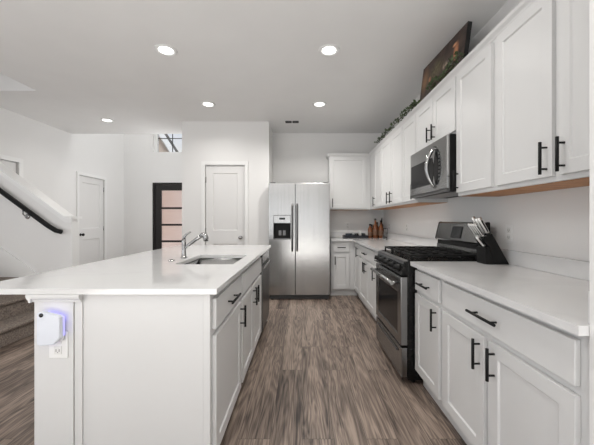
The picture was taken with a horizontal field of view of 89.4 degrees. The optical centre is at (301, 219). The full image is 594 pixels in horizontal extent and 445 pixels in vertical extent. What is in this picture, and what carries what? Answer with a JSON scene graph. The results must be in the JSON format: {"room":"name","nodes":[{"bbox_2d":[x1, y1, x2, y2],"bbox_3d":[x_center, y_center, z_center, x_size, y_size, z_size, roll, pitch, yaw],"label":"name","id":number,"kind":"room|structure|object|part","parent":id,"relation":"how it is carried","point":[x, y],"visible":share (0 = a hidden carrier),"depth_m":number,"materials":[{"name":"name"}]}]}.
{"room":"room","nodes":[
{"label":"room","id":0,"kind":"room"},
{"bbox_2d":[0,162,81,272],"bbox_3d":[-3.909,-0.236,3.647,2.343,2.912,0.175,0,0,0],"label":"wall","id":1,"kind":"structure","parent":0,"point":[42,249],"depth_m":3.60,"materials":[{"name":"paint"}]},
{"bbox_2d":[0,247,37,276],"bbox_3d":[-3.935,0.260,3.591,2.270,1.917,0.017,0,0,0],"label":"baseboard","id":2,"kind":"structure","parent":1,"relation":"attached to","point":[10,266],"depth_m":3.58,"materials":[{"name":"paint"}]},
{"bbox_2d":[0,188,62,233],"bbox_3d":[-3.895,-0.609,3.554,2.123,1.551,0.091,0,0,0],"label":"handrail","id":3,"kind":"object","parent":1,"relation":"attached to","point":[5,194],"visible":1,"depth_m":3.52,"materials":[{"name":"black metal"}]},
{"bbox_3d":[-3.904,-0.831,3.647,2.333,1.722,0.175,0,0,0],"label":"cap moulding","id":4,"kind":"part","parent":1,"relation":"part of","materials":[{"name":"paint"}]},
{"bbox_2d":[25,294,81,444],"bbox_3d":[-1.109,0.775,2.481,0.236,0.887,2.302,0,0,0],"label":"wall","id":5,"kind":"structure","parent":0,"point":[54,378],"depth_m":1.35,"materials":[{"name":"paint"}]},
{"bbox_2d":[37,311,64,345],"bbox_3d":[-1.105,0.475,1.321,0.101,0.150,0.042,0,0,0],"label":"night light","id":6,"kind":"object","parent":5,"relation":"attached to","point":[50,325],"visible":1,"depth_m":1.30,"materials":[{"name":"white plastic"}]},
{"bbox_3d":[-1.109,0.350,2.481,0.236,0.036,2.302,0,0,0],"label":"moulding","id":7,"kind":"part","parent":5,"relation":"part of","materials":[{"name":"paint"}]},
{"bbox_3d":[-1.119,0.775,2.492,0.175,0.887,2.280,0,0,0],"label":"post","id":8,"kind":"part","parent":5,"relation":"part of","materials":[{"name":"paint"}]},
{"bbox_2d":[49,331,67,357],"bbox_3d":[-1.094,0.560,1.347,0.085,0.120,0.009,0,0,0],"label":"outlet","id":9,"kind":"object","parent":5,"relation":"attached to","point":[60,349],"visible":0.64,"depth_m":1.35,"materials":[{"name":"white plastic"}]},
{"bbox_2d":[54,346,61,353],"bbox_3d":[-1.094,0.584,1.344,0.034,0.036,0.003,0,0,0],"label":"receptacle","id":10,"kind":"object","parent":9,"relation":"attached to","point":[57,349],"depth_m":1.34,"materials":[{"name":"white plastic"}]},
{"bbox_2d":[0,107,123,259],"bbox_3d":[-4.210,-1.430,5.420,0.140,5.300,3.360,0,0,0],"label":"wall","id":11,"kind":"structure","parent":0,"point":[51,156],"depth_m":5.23,"materials":[{"name":"paint"}]},
{"bbox_2d":[0,160,15,172],"bbox_3d":[-4.178,0.190,4.055,0.035,2.040,0.620,0,0,0],"label":"door","id":12,"kind":"structure","parent":11,"relation":"in","point":[11,165],"depth_m":4.28,"materials":[{"name":"paint"}]},
{"bbox_2d":[0,154,22,177],"bbox_3d":[-4.131,0.159,4.090,0.019,2.118,0.700,0,0,0],"label":"doorway","id":13,"kind":"structure","parent":11,"relation":"in","point":[5,157],"depth_m":4.37,"materials":[{"name":"paint"}]},
{"bbox_2d":[76,171,106,264],"bbox_3d":[-4.133,0.161,5.915,0.107,2.115,0.834,0,0,0],"label":"door","id":14,"kind":"structure","parent":11,"relation":"in","point":[89,191],"depth_m":5.92,"materials":[{"name":"paint"}]},
{"bbox_2d":[124,134,181,255],"bbox_3d":[-3.014,-1.430,7.055,2.252,5.300,0.150,0,0,0],"label":"wall","id":15,"kind":"structure","parent":0,"point":[143,167],"depth_m":6.98,"materials":[{"name":"paint"}]},
{"bbox_2d":[153,183,181,249],"bbox_3d":[-2.987,0.175,7.021,0.970,2.086,0.179,0,0,0],"label":"door","id":16,"kind":"structure","parent":15,"relation":"in","point":[167,197],"depth_m":7.02,"materials":[{"name":"black paint"}]},
{"bbox_3d":[-2.987,-0.495,7.022,0.595,0.390,0.008,0,0,0],"label":"glass pane","id":17,"kind":"part","parent":16,"relation":"part of","materials":[{"name":"glass"}]},
{"bbox_3d":[-2.987,-0.083,7.022,0.595,0.345,0.008,0,0,0],"label":"glass pane","id":18,"kind":"part","parent":16,"relation":"part of","materials":[{"name":"glass"}]},
{"bbox_3d":[-2.987,0.305,7.022,0.595,0.340,0.008,0,0,0],"label":"glass pane","id":19,"kind":"part","parent":16,"relation":"part of","materials":[{"name":"glass"}]},
{"bbox_3d":[-2.987,0.670,7.022,0.595,0.300,0.008,0,0,0],"label":"glass pane","id":20,"kind":"part","parent":16,"relation":"part of","materials":[{"name":"glass"}]},
{"bbox_2d":[154,134,181,151],"bbox_3d":[-2.987,-2.180,7.060,0.970,1.196,0.060,0,0,0],"label":"window","id":21,"kind":"structure","parent":15,"relation":"in","point":[162,142],"depth_m":7.06,"materials":[{"name":"glass"}]},
{"bbox_2d":[182,121,269,295],"bbox_3d":[-1.204,-0.165,4.780,1.368,2.770,0.120,0,0,0],"label":"wall","id":22,"kind":"structure","parent":0,"point":[249,141],"depth_m":4.72,"materials":[{"name":"paint"}]},
{"bbox_2d":[201,161,247,244],"bbox_3d":[-1.212,0.149,4.713,0.737,2.138,0.107,0,0,0],"label":"door","id":23,"kind":"structure","parent":22,"relation":"in","point":[226,186],"depth_m":4.73,"materials":[{"name":"paint"}]},
{"bbox_2d":[0,293,466,444],"bbox_3d":[-2.200,1.270,1.550,7.600,0.100,11.100,0,0,0],"label":"floor","id":24,"kind":"structure","parent":0,"point":[319,372],"depth_m":2.16,"materials":[{"name":"wood"}]},
{"bbox_2d":[0,277,33,347],"bbox_3d":[-3.953,0.500,3.112,2.245,1.440,0.935,0,0,0],"label":"staircase","id":25,"kind":"structure","parent":24,"relation":"on","point":[16,314],"depth_m":3.15,"materials":[{"name":"carpet"}]},
{"bbox_2d":[75,294,210,444],"bbox_3d":[-0.723,0.775,1.364,0.613,0.887,0.014,0,0,0],"label":"end panel","id":26,"kind":"object","parent":24,"relation":"on","point":[143,361],"visible":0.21,"depth_m":1.36,"materials":[{"name":"paint"}]},
{"bbox_2d":[211,275,245,444],"bbox_3d":[-0.694,0.775,1.683,0.669,0.887,0.623,0,0,0],"label":"base cabinet","id":27,"kind":"object","parent":24,"relation":"on","point":[226,308],"visible":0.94,"depth_m":1.56,"materials":[{"name":"paint"}]},
{"bbox_3d":[-0.408,0.436,1.682,0.020,0.143,0.576,0,0,0],"label":"drawer","id":28,"kind":"part","parent":27,"relation":"part of","materials":[{"name":"paint"}]},
{"bbox_3d":[-0.408,0.816,1.682,0.020,0.560,0.576,0,0,0],"label":"door","id":29,"kind":"part","parent":27,"relation":"part of","materials":[{"name":"paint"}]},
{"bbox_3d":[-0.378,0.438,1.682,0.038,0.013,0.200,0,0,0],"label":"handle","id":30,"kind":"part","parent":27,"relation":"part of","materials":[{"name":"black metal"}]},
{"bbox_3d":[-0.378,0.620,1.937,0.038,0.137,0.013,0,0,0],"label":"handle","id":31,"kind":"part","parent":27,"relation":"part of","materials":[{"name":"black metal"}]},
{"bbox_2d":[239,257,260,382],"bbox_3d":[-0.694,0.775,2.478,0.669,0.887,0.965,0,0,0],"label":"base cabinet","id":32,"kind":"object","parent":24,"relation":"on","point":[250,277],"visible":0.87,"depth_m":2.32,"materials":[{"name":"paint"}]},
{"bbox_2d":[0,245,270,293],"bbox_3d":[-0.945,0.319,2.499,1.131,0.025,2.332,0,0,0],"label":"countertop","id":33,"kind":"structure","parent":32,"relation":"on","point":[149,272],"depth_m":1.65,"materials":[{"name":"white stone"}]},
{"bbox_2d":[180,231,207,257],"bbox_3d":[-0.868,0.197,2.420,0.224,0.218,0.054,0,0,0],"label":"faucet","id":34,"kind":"object","parent":33,"relation":"on","point":[204,235],"visible":1,"depth_m":2.41,"materials":[{"name":"silver metal"}]},
{"bbox_3d":[-0.880,0.177,2.420,0.160,0.126,0.030,0,0,0],"label":"spout","id":35,"kind":"part","parent":34,"relation":"part of","materials":[{"name":"silver metal"}]},
{"bbox_2d":[186,258,241,263],"bbox_3d":[-0.681,0.435,2.340,0.444,0.204,0.576,0,0,0],"label":"sink","id":36,"kind":"object","parent":33,"relation":"in","point":[200,260],"visible":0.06,"depth_m":2.62,"materials":[{"name":"metal"}]},
{"bbox_3d":[-0.408,0.816,2.245,0.020,0.560,0.450,0,0,0],"label":"door","id":37,"kind":"part","parent":32,"relation":"part of","materials":[{"name":"paint"}]},
{"bbox_3d":[-0.408,0.436,2.483,0.020,0.143,0.926,0,0,0],"label":"drawer","id":38,"kind":"part","parent":32,"relation":"part of","materials":[{"name":"paint"}]},
{"bbox_3d":[-0.378,0.620,2.431,0.038,0.140,0.013,0,0,0],"label":"handle","id":39,"kind":"part","parent":32,"relation":"part of","materials":[{"name":"black metal"}]},
{"bbox_3d":[-0.408,0.816,2.721,0.020,0.560,0.450,0,0,0],"label":"door","id":40,"kind":"part","parent":32,"relation":"part of","materials":[{"name":"paint"}]},
{"bbox_3d":[-0.378,0.620,2.536,0.038,0.140,0.013,0,0,0],"label":"handle","id":41,"kind":"part","parent":32,"relation":"part of","materials":[{"name":"black metal"}]},
{"bbox_2d":[260,249,269,331],"bbox_3d":[-0.680,0.779,3.268,0.615,0.879,0.601,0,0,0],"label":"dishwasher","id":42,"kind":"object","parent":24,"relation":"on","point":[265,260],"visible":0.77,"depth_m":3.12,"materials":[{"name":"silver metal"}]},
{"bbox_3d":[-0.405,0.393,3.268,0.026,0.090,0.599,0,0,0],"label":"control panel","id":43,"kind":"part","parent":42,"relation":"part of","materials":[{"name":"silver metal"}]},
{"bbox_2d":[269,182,329,299],"bbox_3d":[-0.041,0.321,4.907,0.932,1.799,0.815,0,0,0],"label":"refrigerator","id":44,"kind":"object","parent":24,"relation":"on","point":[299,213],"visible":0.99,"depth_m":4.58,"materials":[{"name":"metal"}]},
{"bbox_3d":[-0.306,0.290,4.605,0.402,1.710,0.060,0,0,0],"label":"freezer door","id":45,"kind":"part","parent":44,"relation":"part of","materials":[{"name":"metal"}]},
{"bbox_3d":[-0.302,-0.012,4.596,0.254,0.114,0.049,0,0,0],"label":"control panel","id":46,"kind":"part","parent":44,"relation":"part of","materials":[{"name":"metal"}]},
{"bbox_3d":[-0.147,0.115,4.539,0.028,0.735,0.079,0,0,0],"label":"handle","id":47,"kind":"part","parent":44,"relation":"part of","materials":[{"name":"metal"}]},
{"bbox_3d":[-0.072,0.115,4.539,0.028,0.735,0.079,0,0,0],"label":"handle","id":48,"kind":"part","parent":44,"relation":"part of","materials":[{"name":"metal"}]},
{"bbox_3d":[0.163,0.290,4.605,0.524,1.710,0.060,0,0,0],"label":"door","id":49,"kind":"part","parent":44,"relation":"part of","materials":[{"name":"metal"}]},
{"bbox_2d":[330,241,356,294],"bbox_3d":[0.678,0.778,5.052,0.433,0.882,0.611,0,0,0],"label":"base cabinet","id":50,"kind":"object","parent":24,"relation":"on","point":[342,253],"visible":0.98,"depth_m":4.79,"materials":[{"name":"paint"}]},
{"bbox_3d":[0.627,0.436,4.795,0.260,0.143,0.020,0,0,0],"label":"drawer","id":51,"kind":"part","parent":50,"relation":"part of","materials":[{"name":"paint"}]},
{"bbox_3d":[0.627,0.816,4.795,0.260,0.560,0.020,0,0,0],"label":"door","id":52,"kind":"part","parent":50,"relation":"part of","materials":[{"name":"paint"}]},
{"bbox_2d":[355,242,363,303],"bbox_3d":[1.122,0.778,4.583,0.661,0.882,0.438,0,0,0],"label":"base cabinet","id":53,"kind":"object","parent":24,"relation":"on","point":[357,255],"visible":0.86,"depth_m":4.53,"materials":[{"name":"paint"}]},
{"bbox_3d":[0.840,0.731,4.557,0.020,0.731,0.370,0,0,0],"label":"door","id":54,"kind":"part","parent":53,"relation":"part of","materials":[{"name":"paint"}]},
{"bbox_2d":[359,245,375,319],"bbox_3d":[1.122,0.778,3.909,0.661,0.882,0.905,0,0,0],"label":"base cabinet","id":55,"kind":"object","parent":24,"relation":"on","point":[366,259],"visible":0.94,"depth_m":3.86,"materials":[{"name":"paint"}]},
{"bbox_3d":[0.840,0.816,4.134,0.020,0.560,0.440,0,0,0],"label":"door","id":56,"kind":"part","parent":55,"relation":"part of","materials":[{"name":"paint"}]},
{"bbox_3d":[0.840,0.436,3.909,0.020,0.143,0.889,0,0,0],"label":"drawer","id":57,"kind":"part","parent":55,"relation":"part of","materials":[{"name":"paint"}]},
{"bbox_3d":[0.840,0.816,3.685,0.020,0.560,0.440,0,0,0],"label":"door","id":58,"kind":"part","parent":55,"relation":"part of","materials":[{"name":"paint"}]},
{"bbox_2d":[330,232,437,251],"bbox_3d":[0.958,0.273,4.176,0.992,0.126,2.365,0,0,0],"label":"countertop","id":59,"kind":"structure","parent":55,"relation":"on","point":[392,239],"depth_m":4.08,"materials":[{"name":"white stone"}]},
{"bbox_2d":[343,235,367,237],"bbox_3d":[0.915,0.283,5.160,0.410,0.045,0.196,0,0,0],"label":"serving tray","id":60,"kind":"object","parent":59,"relation":"on","point":[344,236],"visible":0.83,"depth_m":5.06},
{"bbox_2d":[368,224,371,237],"bbox_3d":[1.160,0.185,5.120,0.076,0.240,0.075,0,0,0],"label":"bottle","id":61,"kind":"object","parent":59,"relation":"on","point":[369,228],"visible":0.96,"depth_m":5.09,"materials":[{"name":"brown glass"}]},
{"bbox_2d":[373,219,377,237],"bbox_3d":[1.245,0.141,5.100,0.086,0.330,0.085,0,0,0],"label":"bottle","id":62,"kind":"object","parent":59,"relation":"on","point":[375,227],"visible":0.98,"depth_m":5.07,"materials":[{"name":"brown glass"}]},
{"bbox_2d":[378,220,382,237],"bbox_3d":[1.335,0.155,5.070,0.082,0.300,0.081,0,0,0],"label":"bottle","id":63,"kind":"object","parent":59,"relation":"on","point":[380,231],"visible":0.79,"depth_m":5.04,"materials":[{"name":"brown glass"}]},
{"bbox_2d":[382,228,387,237],"bbox_3d":[1.375,0.221,4.990,0.083,0.170,0.083,0,0,45],"label":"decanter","id":64,"kind":"object","parent":59,"relation":"on","point":[384,234],"visible":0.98,"depth_m":4.97,"materials":[{"name":"clear glass"}]},
{"bbox_2d":[372,251,377,316],"bbox_3d":[1.122,0.778,3.224,0.661,0.882,0.462,0,0,0],"label":"base cabinet","id":65,"kind":"object","parent":24,"relation":"on","point":[375,253],"visible":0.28,"depth_m":3.40,"materials":[{"name":"paint"}]},
{"bbox_3d":[0.840,0.816,3.224,0.020,0.560,0.447,0,0,0],"label":"door","id":66,"kind":"part","parent":65,"relation":"part of","materials":[{"name":"paint"}]},
{"bbox_2d":[370,222,489,382],"bbox_3d":[1.049,0.618,2.606,0.764,1.205,0.762,0,0,0],"label":"gas range","id":67,"kind":"object","parent":24,"relation":"on","point":[395,277],"visible":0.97,"depth_m":2.39,"materials":[{"name":"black metal"}]},
{"bbox_3d":[0.701,0.478,2.606,0.068,0.030,0.658,0,0,0],"label":"handle","id":68,"kind":"part","parent":67,"relation":"part of","materials":[{"name":"metal"}]},
{"bbox_3d":[0.724,0.363,2.459,0.044,0.051,0.052,11,0,0],"label":"knob","id":69,"kind":"part","parent":67,"relation":"part of","materials":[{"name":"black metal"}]},
{"bbox_3d":[0.762,1.063,2.606,0.050,0.223,0.750,0,0,0],"label":"storage drawer","id":70,"kind":"part","parent":67,"relation":"part of","materials":[{"name":"metal"}]},
{"bbox_3d":[0.761,0.680,2.606,0.052,0.510,0.750,0,0,0],"label":"oven door","id":71,"kind":"part","parent":67,"relation":"part of","materials":[{"name":"metal"}]},
{"bbox_3d":[0.762,0.362,2.606,0.049,0.106,0.753,0,0,0],"label":"control panel","id":72,"kind":"part","parent":67,"relation":"part of","materials":[{"name":"black metal"}]},
{"bbox_3d":[0.724,0.363,2.312,0.044,0.051,0.052,11,0,0],"label":"knob","id":73,"kind":"part","parent":67,"relation":"part of","materials":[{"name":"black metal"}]},
{"bbox_3d":[0.937,0.287,2.385,0.132,0.020,0.132,0,0,0],"label":"burner","id":74,"kind":"part","parent":67,"relation":"part of","materials":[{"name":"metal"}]},
{"bbox_2d":[382,250,476,261],"bbox_3d":[1.058,0.306,2.606,0.543,0.016,0.758,0,0,0],"label":"cooktop","id":75,"kind":"object","parent":67,"relation":"in","point":[406,258],"depth_m":2.34,"materials":[{"name":"black metal"}]},
{"bbox_3d":[1.367,0.253,2.606,0.057,0.125,0.738,0,0,0],"label":"trim","id":76,"kind":"part","parent":67,"relation":"part of","materials":[{"name":"black metal"}]},
{"bbox_2d":[415,269,452,424],"bbox_3d":[1.122,0.778,1.998,0.661,0.882,0.432,0,0,0],"label":"base cabinet","id":77,"kind":"object","parent":24,"relation":"on","point":[429,308],"visible":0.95,"depth_m":1.96,"materials":[{"name":"paint"}]},
{"bbox_3d":[0.810,0.442,2.014,0.038,0.013,0.170,0,0,0],"label":"handle","id":78,"kind":"part","parent":77,"relation":"part of","materials":[{"name":"black metal"}]},
{"bbox_3d":[0.840,0.436,2.015,0.020,0.143,0.378,0,0,0],"label":"drawer","id":79,"kind":"part","parent":77,"relation":"part of","materials":[{"name":"paint"}]},
{"bbox_3d":[0.840,0.816,2.015,0.020,0.560,0.378,0,0,0],"label":"door","id":80,"kind":"part","parent":77,"relation":"part of","materials":[{"name":"paint"}]},
{"bbox_3d":[0.810,0.620,1.857,0.038,0.137,0.013,0,0,0],"label":"handle","id":81,"kind":"part","parent":77,"relation":"part of","materials":[{"name":"black metal"}]},
{"bbox_2d":[443,280,589,444],"bbox_3d":[1.122,0.778,1.326,0.661,0.882,0.910,0,0,0],"label":"base cabinet","id":82,"kind":"object","parent":24,"relation":"on","point":[511,376],"visible":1,"depth_m":1.21,"materials":[{"name":"paint"}]},
{"bbox_3d":[0.840,0.816,1.572,0.020,0.560,0.396,0,0,0],"label":"door","id":83,"kind":"part","parent":82,"relation":"part of","materials":[{"name":"paint"}]},
{"bbox_3d":[0.810,0.625,1.402,0.038,0.140,0.013,0,0,0],"label":"handle","id":84,"kind":"part","parent":82,"relation":"part of","materials":[{"name":"black metal"}]},
{"bbox_3d":[0.810,0.438,1.351,0.038,0.013,0.210,0,0,0],"label":"handle","id":85,"kind":"part","parent":82,"relation":"part of","materials":[{"name":"black metal"}]},
{"bbox_3d":[0.810,0.625,1.294,0.038,0.140,0.013,0,0,0],"label":"handle","id":86,"kind":"part","parent":82,"relation":"part of","materials":[{"name":"black metal"}]},
{"bbox_2d":[410,249,589,335],"bbox_3d":[1.127,0.273,1.542,0.654,0.126,1.348,0,0,0],"label":"countertop","id":87,"kind":"structure","parent":82,"relation":"on","point":[555,291],"depth_m":1.47,"materials":[{"name":"white stone"}]},
{"bbox_2d":[475,233,508,263],"bbox_3d":[1.336,0.199,2.115,0.176,0.213,0.110,0,0,0],"label":"knife block","id":88,"kind":"object","parent":87,"relation":"on","point":[491,253],"visible":0.91,"depth_m":2.06,"materials":[{"name":"black wood"}]},
{"bbox_2d":[474,223,484,236],"bbox_3d":[1.226,0.072,2.071,0.074,0.099,0.016,0,0,0],"label":"steak knife","id":89,"kind":"object","parent":88,"relation":"in","point":[475,224],"visible":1,"depth_m":2.07,"materials":[{"name":"metal"}]},
{"bbox_2d":[475,235,485,246],"bbox_3d":[1.241,0.146,2.083,0.073,0.084,0.025,0,0,0],"label":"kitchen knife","id":90,"kind":"object","parent":88,"relation":"in","point":[478,238],"visible":1,"depth_m":2.08,"materials":[{"name":"metal"}]},
{"bbox_2d":[475,217,485,233],"bbox_3d":[1.259,0.042,2.112,0.084,0.121,0.028,0,0,0],"label":"kitchen knife","id":91,"kind":"object","parent":88,"relation":"on","point":[476,220],"visible":0.47,"depth_m":2.11,"materials":[{"name":"metal"}]},
{"bbox_2d":[477,217,489,234],"bbox_3d":[1.258,0.039,2.076,0.086,0.125,0.028,0,0,0],"label":"kitchen knife","id":92,"kind":"object","parent":88,"relation":"in","point":[480,220],"visible":1,"depth_m":2.07,"materials":[{"name":"metal"}]},
{"bbox_3d":[0.840,0.436,1.341,0.020,0.143,0.857,0,0,0],"label":"drawer","id":93,"kind":"part","parent":82,"relation":"part of","materials":[{"name":"paint"}]},
{"bbox_3d":[0.840,0.816,1.123,0.020,0.560,0.420,0,0,0],"label":"door","id":94,"kind":"part","parent":82,"relation":"part of","materials":[{"name":"paint"}]},
{"bbox_2d":[0,0,507,133],"bbox_3d":[-2.200,-1.700,1.550,7.600,0.300,11.100,0,0,0],"label":"ceiling","id":95,"kind":"structure","parent":0,"point":[66,65],"depth_m":2.92,"materials":[{"name":"paint"}]},
{"bbox_2d":[100,118,114,122],"bbox_3d":[-3.020,-1.544,4.650,0.196,0.011,0.196,0,0,0],"label":"recessed light","id":96,"kind":"object","parent":95,"relation":"in","point":[101,119],"visible":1,"depth_m":4.65,"materials":[{"name":"paint"}]},
{"bbox_2d":[154,44,177,56],"bbox_3d":[-1.240,-1.544,2.735,0.196,0.011,0.196,0,0,0],"label":"recessed light","id":97,"kind":"object","parent":95,"relation":"in","point":[163,49],"visible":1,"depth_m":2.73,"materials":[{"name":"paint"}]},
{"bbox_2d":[200,101,215,106],"bbox_3d":[-1.256,-1.544,4.010,0.196,0.011,0.196,0,0,0],"label":"recessed light","id":98,"kind":"object","parent":95,"relation":"in","point":[204,103],"visible":1,"depth_m":4.00,"materials":[{"name":"paint"}]},
{"bbox_2d":[284,120,299,123],"bbox_3d":[-0.157,-1.546,4.720,0.250,0.007,0.150,0,0,0],"label":"ceiling vent","id":99,"kind":"object","parent":95,"relation":"in","point":[285,121],"visible":1,"depth_m":4.72,"materials":[{"name":"white plastic"}]},
{"bbox_2d":[312,101,326,106],"bbox_3d":[0.234,-1.544,4.010,0.196,0.011,0.196,0,0,0],"label":"recessed light","id":100,"kind":"object","parent":95,"relation":"in","point":[318,103],"visible":1,"depth_m":4.00,"materials":[{"name":"paint"}]},
{"bbox_2d":[318,44,339,56],"bbox_3d":[0.246,-1.544,2.735,0.196,0.011,0.196,0,0,0],"label":"recessed light","id":101,"kind":"object","parent":95,"relation":"in","point":[328,50],"visible":1,"depth_m":2.73,"materials":[{"name":"paint"}]},
{"bbox_2d":[270,126,272,181],"bbox_3d":[-0.580,-0.165,5.170,0.120,2.770,0.660,0,0,0],"label":"wall","id":102,"kind":"structure","parent":0,"point":[271,132],"depth_m":5.11,"materials":[{"name":"paint"}]},
{"bbox_2d":[273,133,382,231],"bbox_3d":[0.537,-0.165,5.430,2.115,2.770,0.140,0,0,0],"label":"wall","id":103,"kind":"structure","parent":0,"point":[297,157],"depth_m":5.36,"materials":[{"name":"paint"}]},
{"bbox_2d":[328,156,369,209],"bbox_3d":[0.805,-0.626,5.187,0.694,0.908,0.341,0,0,0],"label":"upper cabinet","id":104,"kind":"object","parent":103,"relation":"attached to","point":[348,176],"visible":0.98,"depth_m":5.06,"materials":[{"name":"paint"}]},
{"bbox_2d":[326,0,535,159],"bbox_3d":[0.793,-1.103,3.113,0.739,0.046,4.490,0,0,0],"label":"crown molding","id":105,"kind":"structure","parent":104,"relation":"on","point":[523,5],"depth_m":2.11,"materials":[{"name":"paint"}]},
{"bbox_2d":[374,99,420,142],"bbox_3d":[1.116,-1.169,3.700,0.102,0.081,1.541,0,0,0],"label":"garland","id":106,"kind":"object","parent":105,"relation":"on","point":[414,103],"visible":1,"depth_m":3.39,"materials":[{"name":"green plant"}]},
{"bbox_2d":[426,51,464,91],"bbox_3d":[1.125,-1.174,2.419,0.101,0.098,0.598,0,0,0],"label":"garland","id":107,"kind":"object","parent":105,"relation":"on","point":[443,75],"visible":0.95,"depth_m":2.33,"materials":[{"name":"green plant"}]},
{"bbox_2d":[383,0,589,261],"bbox_3d":[1.525,-0.165,3.114,0.140,2.770,4.493,0,0,0],"label":"wall","id":108,"kind":"structure","parent":0,"point":[556,223],"depth_m":2.01,"materials":[{"name":"paint"}]},
{"bbox_2d":[370,146,398,209],"bbox_3d":[1.273,-0.626,4.694,0.358,0.908,0.756,0,0,0],"label":"upper cabinet","id":109,"kind":"object","parent":108,"relation":"attached to","point":[375,158],"visible":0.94,"depth_m":4.63,"materials":[{"name":"paint"}]},
{"bbox_3d":[1.143,-0.632,4.508,0.020,0.865,0.368,0,0,0],"label":"door","id":110,"kind":"part","parent":109,"relation":"part of","materials":[{"name":"paint"}]},
{"bbox_2d":[381,127,423,207],"bbox_3d":[1.273,-0.626,3.856,0.358,0.908,0.916,0,0,0],"label":"upper cabinet","id":111,"kind":"object","parent":108,"relation":"attached to","point":[391,150],"visible":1,"depth_m":3.77,"materials":[{"name":"paint"}]},
{"bbox_3d":[1.143,-0.632,4.073,0.020,0.865,0.466,0,0,0],"label":"door","id":112,"kind":"part","parent":111,"relation":"part of","materials":[{"name":"paint"}]},
{"bbox_3d":[1.143,-0.632,3.618,0.020,0.865,0.424,0,0,0],"label":"door","id":113,"kind":"part","parent":111,"relation":"part of","materials":[{"name":"paint"}]},
{"bbox_2d":[402,113,447,204],"bbox_3d":[1.273,-0.626,3.193,0.358,0.908,0.406,0,0,0],"label":"upper cabinet","id":114,"kind":"object","parent":108,"relation":"attached to","point":[409,128],"visible":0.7,"depth_m":3.19,"materials":[{"name":"paint"}]},
{"bbox_3d":[1.143,-0.632,3.193,0.020,0.865,0.390,0,0,0],"label":"door","id":115,"kind":"part","parent":114,"relation":"part of","materials":[{"name":"paint"}]},
{"bbox_2d":[416,76,455,151],"bbox_3d":[1.273,-0.864,2.603,0.358,0.432,0.770,0,0,0],"label":"upper cabinet","id":116,"kind":"object","parent":108,"relation":"attached to","point":[436,119],"visible":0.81,"depth_m":2.52,"materials":[{"name":"paint"}]},
{"bbox_3d":[1.143,-0.865,2.794,0.020,0.400,0.372,0,0,0],"label":"door","id":117,"kind":"part","parent":116,"relation":"part of","materials":[{"name":"paint"}]},
{"bbox_3d":[1.113,-0.750,2.556,0.038,0.130,0.013,0,0,0],"label":"handle","id":118,"kind":"part","parent":116,"relation":"part of","materials":[{"name":"black metal"}]},
{"bbox_2d":[411,134,459,197],"bbox_3d":[1.227,-0.425,2.606,0.449,0.429,0.758,0,0,0],"label":"microwave","id":119,"kind":"object","parent":116,"relation":"attached to","point":[432,167],"visible":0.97,"depth_m":2.44,"materials":[{"name":"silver metal"}]},
{"bbox_3d":[1.043,-0.427,2.444,0.084,0.345,0.032,0,0,17],"label":"handle","id":120,"kind":"part","parent":119,"relation":"part of","materials":[{"name":"silver metal"}]},
{"bbox_3d":[1.077,-0.425,2.397,0.002,0.290,0.116,0,0,0],"label":"control panel","id":121,"kind":"part","parent":119,"relation":"part of","materials":[{"name":"black glass"}]},
{"bbox_3d":[1.143,-0.865,2.413,0.020,0.400,0.374,0,0,0],"label":"door","id":122,"kind":"part","parent":116,"relation":"part of","materials":[{"name":"paint"}]},
{"bbox_2d":[420,21,471,101],"bbox_3d":[1.227,-1.294,2.638,0.088,0.426,0.735,0,0,-3],"label":"picture","id":123,"kind":"object","parent":116,"relation":"on","point":[460,41],"visible":0.61,"depth_m":2.54,"materials":[{"name":"black fabric"}]},
{"bbox_2d":[453,39,541,196],"bbox_3d":[1.273,-0.626,1.990,0.358,0.908,0.452,0,0,0],"label":"upper cabinet","id":124,"kind":"object","parent":108,"relation":"attached to","point":[475,174],"visible":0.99,"depth_m":1.95,"materials":[{"name":"paint"}]},
{"bbox_3d":[1.113,-0.285,2.176,0.038,0.150,0.013,0,0,0],"label":"handle","id":125,"kind":"part","parent":124,"relation":"part of","materials":[{"name":"black metal"}]},
{"bbox_3d":[1.143,-0.632,2.002,0.020,0.865,0.404,0,0,0],"label":"door","id":126,"kind":"part","parent":124,"relation":"part of","materials":[{"name":"paint"}]},
{"bbox_2d":[506,224,512,242],"bbox_3d":[1.450,0.095,2.100,0.009,0.130,0.070,0,0,0],"label":"outlet","id":127,"kind":"object","parent":108,"relation":"attached to","point":[509,227],"visible":1,"depth_m":2.09,"materials":[{"name":"white plastic"}]},
{"bbox_2d":[496,0,589,190],"bbox_3d":[1.273,-0.626,1.317,0.358,0.908,0.893,0,0,0],"label":"upper cabinet","id":128,"kind":"object","parent":108,"relation":"attached to","point":[543,56],"visible":1,"depth_m":1.40,"materials":[{"name":"paint"}]},
{"bbox_3d":[1.143,-0.632,1.558,0.020,0.865,0.394,0,0,0],"label":"door","id":129,"kind":"part","parent":128,"relation":"part of","materials":[{"name":"paint"}]},
{"bbox_3d":[1.113,-0.285,1.389,0.038,0.150,0.013,0,0,0],"label":"handle","id":130,"kind":"part","parent":128,"relation":"part of","materials":[{"name":"black metal"}]},
{"bbox_3d":[1.113,-0.285,1.295,0.038,0.150,0.013,0,0,0],"label":"handle","id":131,"kind":"part","parent":128,"relation":"part of","materials":[{"name":"black metal"}]},
{"bbox_3d":[1.143,-0.632,1.121,0.020,0.865,0.416,0,0,0],"label":"door","id":132,"kind":"part","parent":128,"relation":"part of","materials":[{"name":"paint"}]},
{"bbox_2d":[501,249,589,323],"bbox_3d":[1.149,0.258,1.542,0.609,0.096,1.348,0,0,0],"label":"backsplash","id":133,"kind":"structure","parent":108,"relation":"attached to","point":[579,269],"depth_m":1.72,"materials":[{"name":"white stone"}]},
{"bbox_2d":[590,0,593,444],"bbox_3d":[1.212,-0.165,0.783,0.765,2.770,0.166,0,0,0],"label":"wall","id":134,"kind":"structure","parent":0,"point":[591,1],"depth_m":0.86,"materials":[{"name":"paint"}]}
]}

